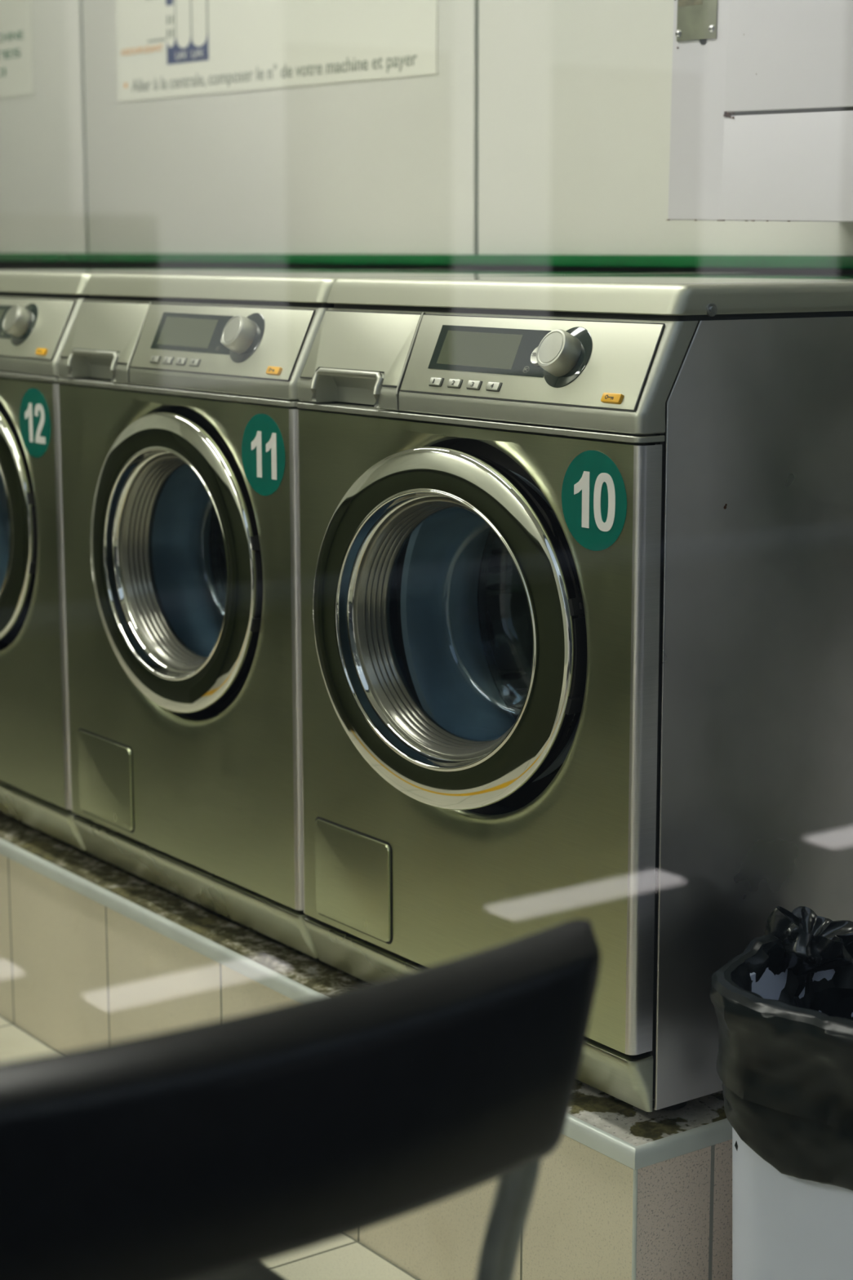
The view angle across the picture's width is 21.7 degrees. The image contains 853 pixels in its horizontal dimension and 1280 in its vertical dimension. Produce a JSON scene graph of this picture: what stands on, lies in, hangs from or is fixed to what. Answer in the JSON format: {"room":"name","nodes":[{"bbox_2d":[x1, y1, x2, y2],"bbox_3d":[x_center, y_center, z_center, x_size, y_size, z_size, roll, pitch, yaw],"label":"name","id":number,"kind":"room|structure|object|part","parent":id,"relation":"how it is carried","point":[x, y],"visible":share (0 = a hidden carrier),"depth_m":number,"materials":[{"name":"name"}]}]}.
{"room":"laundry","nodes":[
{"label":"laundry","id":0,"kind":"room"},
{"bbox_2d":[0,1015,419,1279],"bbox_3d":[-1.767,0.699,2.913,4.200,0.100,5.800,-7,12,-35],"label":"floor","id":1,"kind":"structure","parent":0,"point":[343,1258],"depth_m":2.56,"materials":[{"name":"tile"}]},
{"bbox_2d":[0,919,600,1279],"bbox_3d":[-0.210,0.532,1.358,0.470,0.765,0.506,-7,12,-35],"label":"chair","id":2,"kind":"object","parent":1,"relation":"on","point":[220,1149],"visible":1,"depth_m":1.10,"materials":[{"name":"black plastic"}]},
{"bbox_3d":[-0.230,0.453,1.371,0.356,0.022,0.385,-7,12,-35],"label":"seat","id":3,"kind":"part","parent":2,"relation":"part of","materials":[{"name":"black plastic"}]},
{"bbox_3d":[0.058,0.568,1.304,0.094,0.690,0.041,6,12,33],"label":"leg","id":4,"kind":"part","parent":2,"relation":"part of","materials":[{"name":"grey metal"}]},
{"bbox_2d":[0,812,732,1279],"bbox_3d":[-0.773,0.282,4.180,0.799,0.278,4.428,-7,12,-35],"label":"plinth","id":5,"kind":"object","parent":1,"relation":"on","point":[94,952],"visible":0.15,"depth_m":2.69,"materials":[{"name":"tile"}]},
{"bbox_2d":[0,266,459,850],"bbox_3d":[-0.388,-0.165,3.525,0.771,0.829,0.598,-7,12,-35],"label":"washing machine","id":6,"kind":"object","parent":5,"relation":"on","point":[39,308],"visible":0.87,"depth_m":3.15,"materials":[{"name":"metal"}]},
{"bbox_3d":[-0.575,-0.448,3.133,0.037,0.046,0.043,-7,12,-35],"label":"selector knob","id":7,"kind":"part","parent":6,"relation":"part of","materials":[{"name":"silver metal"}]},
{"bbox_3d":[-0.671,-0.181,3.295,0.034,0.380,0.380,-8,13,-38],"label":"door","id":8,"kind":"part","parent":6,"relation":"part of","materials":[{"name":"silver metal"}]},
{"bbox_3d":[-0.654,-0.099,3.341,0.062,0.597,0.596,-7,12,-35],"label":"panel","id":9,"kind":"part","parent":6,"relation":"part of","materials":[{"name":"metal"}]},
{"bbox_3d":[-0.609,-0.449,3.195,0.040,0.078,0.389,-7,12,-35],"label":"control panel","id":10,"kind":"part","parent":6,"relation":"part of","materials":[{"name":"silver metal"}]},
{"bbox_3d":[-0.667,0.231,3.389,0.029,0.058,0.596,-7,12,-35],"label":"kick plate","id":11,"kind":"part","parent":6,"relation":"part of","materials":[{"name":"metal"}]},
{"bbox_3d":[-0.362,-0.563,3.474,0.706,0.029,0.598,-7,12,-35],"label":"lid","id":12,"kind":"part","parent":6,"relation":"part of","materials":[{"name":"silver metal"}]},
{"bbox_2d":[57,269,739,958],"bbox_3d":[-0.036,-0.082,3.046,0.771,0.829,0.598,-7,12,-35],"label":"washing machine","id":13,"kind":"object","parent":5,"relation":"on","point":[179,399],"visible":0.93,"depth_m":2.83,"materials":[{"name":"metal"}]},
{"bbox_3d":[-0.425,-0.408,2.946,0.038,0.075,0.194,-7,12,-35],"label":"detergent drawer","id":14,"kind":"part","parent":13,"relation":"part of","materials":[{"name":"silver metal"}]},
{"bbox_3d":[-0.319,-0.097,2.817,0.034,0.380,0.380,-8,13,-38],"label":"door","id":15,"kind":"part","parent":13,"relation":"part of","materials":[{"name":"silver metal"}]},
{"bbox_3d":[-0.302,-0.015,2.862,0.062,0.597,0.596,-7,12,-35],"label":"panel","id":16,"kind":"part","parent":13,"relation":"part of","materials":[{"name":"metal"}]},
{"bbox_3d":[-0.255,-0.106,2.868,0.086,0.254,0.254,-8,13,-38],"label":"porthole glass","id":17,"kind":"part","parent":13,"relation":"part of","materials":[{"name":"glass"}]},
{"bbox_3d":[-0.315,0.314,2.910,0.029,0.058,0.596,-7,12,-35],"label":"kick plate","id":18,"kind":"part","parent":13,"relation":"part of","materials":[{"name":"metal"}]},
{"bbox_3d":[-0.257,-0.366,2.716,0.040,0.078,0.389,-7,12,-35],"label":"control panel","id":19,"kind":"part","parent":13,"relation":"part of","materials":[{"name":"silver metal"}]},
{"bbox_3d":[-0.223,-0.364,2.655,0.037,0.046,0.043,-7,12,-35],"label":"selector knob","id":20,"kind":"part","parent":13,"relation":"part of","materials":[{"name":"silver metal"}]},
{"bbox_3d":[-0.010,-0.479,2.996,0.706,0.029,0.598,-7,12,-35],"label":"lid","id":21,"kind":"part","parent":13,"relation":"part of","materials":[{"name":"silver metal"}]},
{"bbox_2d":[297,272,852,1111],"bbox_3d":[0.302,0.005,2.555,0.808,0.829,0.603,-7,12,-35],"label":"washing machine","id":22,"kind":"object","parent":5,"relation":"on","point":[575,552],"visible":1,"depth_m":2.23,"materials":[{"name":"metal"}]},
{"bbox_3d":[-0.073,-0.324,2.467,0.038,0.075,0.194,-7,12,-35],"label":"detergent drawer","id":23,"kind":"part","parent":22,"relation":"part of","materials":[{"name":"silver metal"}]},
{"bbox_3d":[0.074,-0.022,2.385,0.086,0.254,0.254,-10,14,-44],"label":"porthole glass","id":24,"kind":"part","parent":22,"relation":"part of","materials":[{"name":"glass"}]},
{"bbox_3d":[0.016,-0.011,2.328,0.034,0.380,0.380,-10,14,-44],"label":"door","id":25,"kind":"part","parent":22,"relation":"part of","materials":[{"name":"silver metal"}]},
{"bbox_3d":[0.037,0.398,2.432,0.029,0.058,0.596,-7,12,-35],"label":"kick plate","id":26,"kind":"part","parent":22,"relation":"part of","materials":[{"name":"metal"}]},
{"bbox_3d":[0.050,0.069,2.383,0.062,0.597,0.596,-7,12,-35],"label":"panel","id":27,"kind":"part","parent":22,"relation":"part of","materials":[{"name":"metal"}]},
{"bbox_3d":[0.095,-0.282,2.238,0.040,0.078,0.389,-7,12,-35],"label":"control panel","id":28,"kind":"part","parent":22,"relation":"part of","materials":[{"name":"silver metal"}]},
{"bbox_3d":[0.129,-0.280,2.176,0.037,0.046,0.043,-7,12,-35],"label":"selector knob","id":29,"kind":"part","parent":22,"relation":"part of","materials":[{"name":"silver metal"}]},
{"bbox_3d":[0.342,-0.395,2.517,0.706,0.029,0.598,-7,12,-35],"label":"lid","id":30,"kind":"part","parent":22,"relation":"part of","materials":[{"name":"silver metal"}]},
{"bbox_2d":[706,302,717,316],"bbox_3d":[0.269,-0.311,2.102,0.012,0.012,0.002,-7,12,-35],"label":"screw","id":31,"kind":"object","parent":22,"relation":"in","point":[711,308],"depth_m":2.10,"materials":[{"name":"metal"}]},
{"bbox_2d":[732,967,852,1279],"bbox_3d":[0.460,0.553,2.114,0.310,0.457,0.265,8,13,39],"label":"waste bin","id":32,"kind":"object","parent":1,"relation":"on","point":[784,1227],"visible":0.4,"depth_m":2.06,"materials":[{"name":"white plastic"}]},
{"bbox_2d":[709,906,852,1191],"bbox_3d":[0.460,0.451,2.096,0.357,0.351,0.312,8,13,39],"label":"liner","id":33,"kind":"object","parent":32,"relation":"in","point":[784,1065],"visible":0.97,"depth_m":2.03,"materials":[{"name":"black plastic"}]},
{"bbox_2d":[0,0,852,273],"bbox_3d":[-0.110,-0.891,3.853,0.100,2.700,5.800,-7,12,-35],"label":"wall","id":34,"kind":"structure","parent":0,"point":[541,126],"depth_m":3.69,"materials":[{"name":"white paint"}]},
{"bbox_2d":[0,0,33,97],"bbox_3d":[-1.006,-1.447,4.920,0.002,0.500,0.586,-7,13,-35],"label":"notice","id":35,"kind":"object","parent":34,"relation":"attached to","point":[16,73],"visible":1,"depth_m":4.77,"materials":[{"name":"white paper"}]},
{"bbox_2d":[115,0,437,102],"bbox_3d":[-0.297,-1.261,3.960,0.003,0.572,1.085,-7,13,-35],"label":"poster","id":36,"kind":"object","parent":34,"relation":"attached to","point":[166,48],"visible":1,"depth_m":3.98,"materials":[{"name":"white paper"}]},
{"bbox_2d":[0,253,852,269],"bbox_3d":[-0.169,-0.663,3.881,0.021,0.018,5.650,-7,12,-35],"label":"trim","id":37,"kind":"structure","parent":34,"relation":"attached to","point":[815,262],"depth_m":3.52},
{"bbox_2d":[666,0,852,222],"bbox_3d":[0.598,-0.788,2.524,0.302,0.620,0.620,-7,13,-35],"label":"upper cabinet","id":38,"kind":"object","parent":34,"relation":"attached to","point":[762,122],"visible":1,"depth_m":2.59,"materials":[{"name":"white metal"}]},
{"bbox_3d":[0.324,-0.811,2.652,0.002,0.188,0.069,-7,13,-35],"label":"lock plate","id":39,"kind":"part","parent":38,"relation":"part of","materials":[{"name":"metal"}]},
{"bbox_3d":[0.506,-0.521,2.449,0.002,0.130,0.525,-7,12,-35],"label":"panel","id":40,"kind":"part","parent":38,"relation":"part of","materials":[{"name":"white metal"}]},
{"bbox_3d":[0.513,-0.827,2.392,0.012,0.494,0.522,-7,13,-35],"label":"door","id":41,"kind":"part","parent":38,"relation":"part of","materials":[{"name":"white metal"}]}
]}

